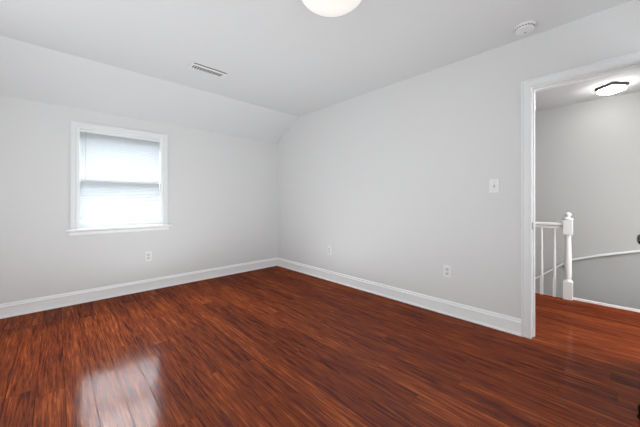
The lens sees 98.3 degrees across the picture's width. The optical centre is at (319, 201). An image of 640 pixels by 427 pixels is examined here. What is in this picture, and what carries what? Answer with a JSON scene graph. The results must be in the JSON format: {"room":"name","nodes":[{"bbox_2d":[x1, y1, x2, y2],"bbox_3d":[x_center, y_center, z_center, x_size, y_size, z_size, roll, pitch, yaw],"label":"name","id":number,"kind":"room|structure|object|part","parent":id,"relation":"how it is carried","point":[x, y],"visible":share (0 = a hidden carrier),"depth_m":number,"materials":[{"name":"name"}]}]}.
{"room":"empty bedroom","nodes":[
{"label":"empty bedroom","id":0,"kind":"room"},
{"bbox_2d":[0,95,276,303],"bbox_3d":[-2.128,-0.116,3.603,3.936,2.452,0.160,0,0,-44],"label":"wall","id":1,"kind":"structure","parent":0,"point":[222,188],"depth_m":3.27,"materials":[{"name":"white paint"}]},
{"bbox_2d":[65,120,172,235],"bbox_3d":[-2.378,-0.249,3.349,1.039,1.239,0.242,0,0,-44],"label":"window","id":2,"kind":"structure","parent":1,"relation":"in","point":[77,228],"depth_m":3.20,"materials":[{"name":"white paint"}]},
{"bbox_2d":[80,130,159,222],"bbox_3d":[-2.357,-0.275,3.311,0.787,1.031,0.038,0,0,-44],"label":"mini blind","id":3,"kind":"object","parent":2,"relation":"attached to","point":[120,174],"visible":0.99,"depth_m":3.28,"materials":[{"name":"white plastic"}]},
{"bbox_3d":[-2.359,-0.779,3.314,0.787,0.021,0.026,0,0,-44],"label":"head rail","id":4,"kind":"part","parent":3,"relation":"part of","materials":[{"name":"white plastic"}]},
{"bbox_3d":[-2.359,0.235,3.314,0.779,0.012,0.024,0,0,-44],"label":"rail","id":5,"kind":"part","parent":3,"relation":"part of","materials":[{"name":"white plastic"}]},
{"bbox_3d":[-2.404,-0.531,3.365,0.831,0.563,0.028,0,0,-44],"label":"sash","id":6,"kind":"part","parent":2,"relation":"part of","materials":[{"name":"white plastic"}]},
{"bbox_3d":[-2.382,0.008,3.342,0.831,0.576,0.028,0,0,-44],"label":"sash","id":7,"kind":"part","parent":2,"relation":"part of","materials":[{"name":"white glass"}]},
{"bbox_2d":[0,258,276,318],"bbox_3d":[-2.069,1.042,3.535,3.686,0.137,0.020,0,0,-44],"label":"baseboard","id":8,"kind":"structure","parent":1,"relation":"attached to","point":[22,307],"depth_m":3.25,"materials":[{"name":"white paint"}]},
{"bbox_2d":[145,251,151,260],"bbox_3d":[-2.149,0.686,3.465,0.072,0.120,0.011,0,0,-44],"label":"wall outlet","id":9,"kind":"object","parent":1,"relation":"attached to","point":[148,255],"visible":1,"depth_m":3.46,"materials":[{"name":"white plastic"}]},
{"bbox_2d":[0,266,639,426],"bbox_3d":[0.319,1.210,1.988,5.245,0.200,5.876,0,0,-44],"label":"floor","id":10,"kind":"structure","parent":0,"point":[275,346],"depth_m":1.92,"materials":[{"name":"brown wood"}]},
{"bbox_2d":[535,212,573,300],"bbox_3d":[2.192,0.616,3.805,0.100,0.988,1.920,0,0,-44],"label":"stair railing","id":11,"kind":"object","parent":10,"relation":"on","point":[567,225],"visible":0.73,"depth_m":3.15,"materials":[{"name":"white paint"}]},
{"bbox_3d":[2.162,0.278,3.837,0.060,0.064,1.832,0,0,-44],"label":"handrail","id":12,"kind":"part","parent":11,"relation":"part of","materials":[{"name":"white paint"}]},
{"bbox_3d":[2.820,0.660,3.147,0.080,0.900,0.080,0,0,-44],"label":"newel post","id":13,"kind":"part","parent":11,"relation":"part of","materials":[{"name":"white paint"}]},
{"bbox_2d":[535,292,639,311],"bbox_3d":[2.856,1.198,3.140,0.018,0.224,3.800,0,0,-44],"label":"trim","id":14,"kind":"structure","parent":10,"relation":"attached to","point":[577,299],"depth_m":2.94,"materials":[{"name":"white paint"}]},
{"bbox_2d":[637,404,639,418],"bbox_3d":[1.658,1.075,1.406,0.060,0.071,0.060,0,0,-44],"label":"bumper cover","id":15,"kind":"object","parent":10,"relation":"on","point":[638,415],"visible":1,"depth_m":1.42,"materials":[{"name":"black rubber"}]},
{"bbox_2d":[0,0,639,142],"bbox_3d":[0.696,-1.181,2.348,6.289,0.521,5.876,0,0,-44],"label":"ceiling","id":16,"kind":"structure","parent":0,"point":[285,61],"depth_m":2.43,"materials":[{"name":"white paint"}]},
{"bbox_2d":[188,61,228,77],"bbox_3d":[-1.135,-1.337,2.824,0.355,0.010,0.160,0,0,-44],"label":"ceiling vent","id":17,"kind":"object","parent":16,"relation":"in","point":[194,65],"visible":1,"depth_m":2.81,"materials":[{"name":"white plastic"}]},
{"bbox_2d":[302,0,360,16],"bbox_3d":[0.076,-1.288,1.738,0.410,0.107,0.410,0,0,-44],"label":"ceiling light","id":18,"kind":"object","parent":16,"relation":"attached to","point":[327,8],"visible":1,"depth_m":1.77,"materials":[{"name":"white glass"}]},
{"bbox_2d":[513,21,535,34],"bbox_3d":[1.569,-1.322,2.122,0.140,0.040,0.140,0,0,-44],"label":"smoke detector","id":19,"kind":"object","parent":16,"relation":"attached to","point":[523,28],"visible":1,"depth_m":2.09,"materials":[{"name":"white plastic"}]},
{"bbox_2d":[595,82,628,94],"bbox_3d":[3.373,-1.304,3.201,0.196,0.076,0.196,0,0,-2],"label":"ceiling light","id":20,"kind":"object","parent":16,"relation":"attached to","point":[613,87],"visible":1,"depth_m":3.15,"materials":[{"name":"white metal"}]},
{"bbox_3d":[3.373,-1.327,3.201,0.196,0.030,0.196,0,0,-2],"label":"frame","id":21,"kind":"part","parent":20,"relation":"part of","materials":[{"name":"black metal"}]},
{"bbox_2d":[597,85,626,94],"bbox_3d":[3.373,-1.290,3.201,0.180,0.048,0.180,0,0,-2],"label":"diffuser","id":22,"kind":"object","parent":20,"relation":"attached to","point":[605,89],"depth_m":3.17,"materials":[{"name":"white glass"}]},
{"bbox_2d":[277,0,639,318],"bbox_3d":[1.277,-0.116,2.792,0.130,2.452,5.716,0,0,-44],"label":"wall","id":23,"kind":"structure","parent":0,"point":[394,178],"depth_m":2.85,"materials":[{"name":"white paint"}]},
{"bbox_2d":[277,257,520,335],"bbox_3d":[0.455,1.042,3.545,0.020,0.137,3.491,0,0,-44],"label":"baseboard","id":24,"kind":"structure","parent":23,"relation":"attached to","point":[501,322],"depth_m":2.91,"materials":[{"name":"white paint"}]},
{"bbox_2d":[444,265,450,277],"bbox_3d":[1.250,0.686,2.718,0.011,0.120,0.072,0,0,-44],"label":"wall outlet","id":25,"kind":"object","parent":23,"relation":"attached to","point":[447,269],"visible":1,"depth_m":2.71,"materials":[{"name":"white plastic"}]},
{"bbox_2d":[489,178,499,192],"bbox_3d":[1.525,-0.137,2.424,0.019,0.126,0.080,0,0,-44],"label":"light switch","id":26,"kind":"object","parent":23,"relation":"attached to","point":[494,184],"visible":1,"depth_m":2.42,"materials":[{"name":"white plastic"}]},
{"bbox_2d":[521,51,639,338],"bbox_3d":[1.756,0.061,1.836,0.793,2.098,0.780,0,0,-44],"label":"door frame","id":27,"kind":"structure","parent":23,"relation":"in","point":[628,62],"depth_m":2.24,"materials":[{"name":"white paint"}]},
{"bbox_2d":[535,91,639,309],"bbox_3d":[2.982,1.284,4.418,0.124,5.252,5.716,0,0,-44],"label":"wall","id":28,"kind":"structure","parent":0,"point":[587,154],"depth_m":3.67,"materials":[{"name":"grey paint"}]},
{"bbox_2d":[535,250,639,278],"bbox_3d":[3.532,1.139,3.715,0.062,1.683,2.900,0,0,-44],"label":"wall handrail","id":29,"kind":"object","parent":28,"relation":"attached to","point":[633,251],"visible":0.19,"depth_m":3.60,"materials":[{"name":"white paint"}]}
]}

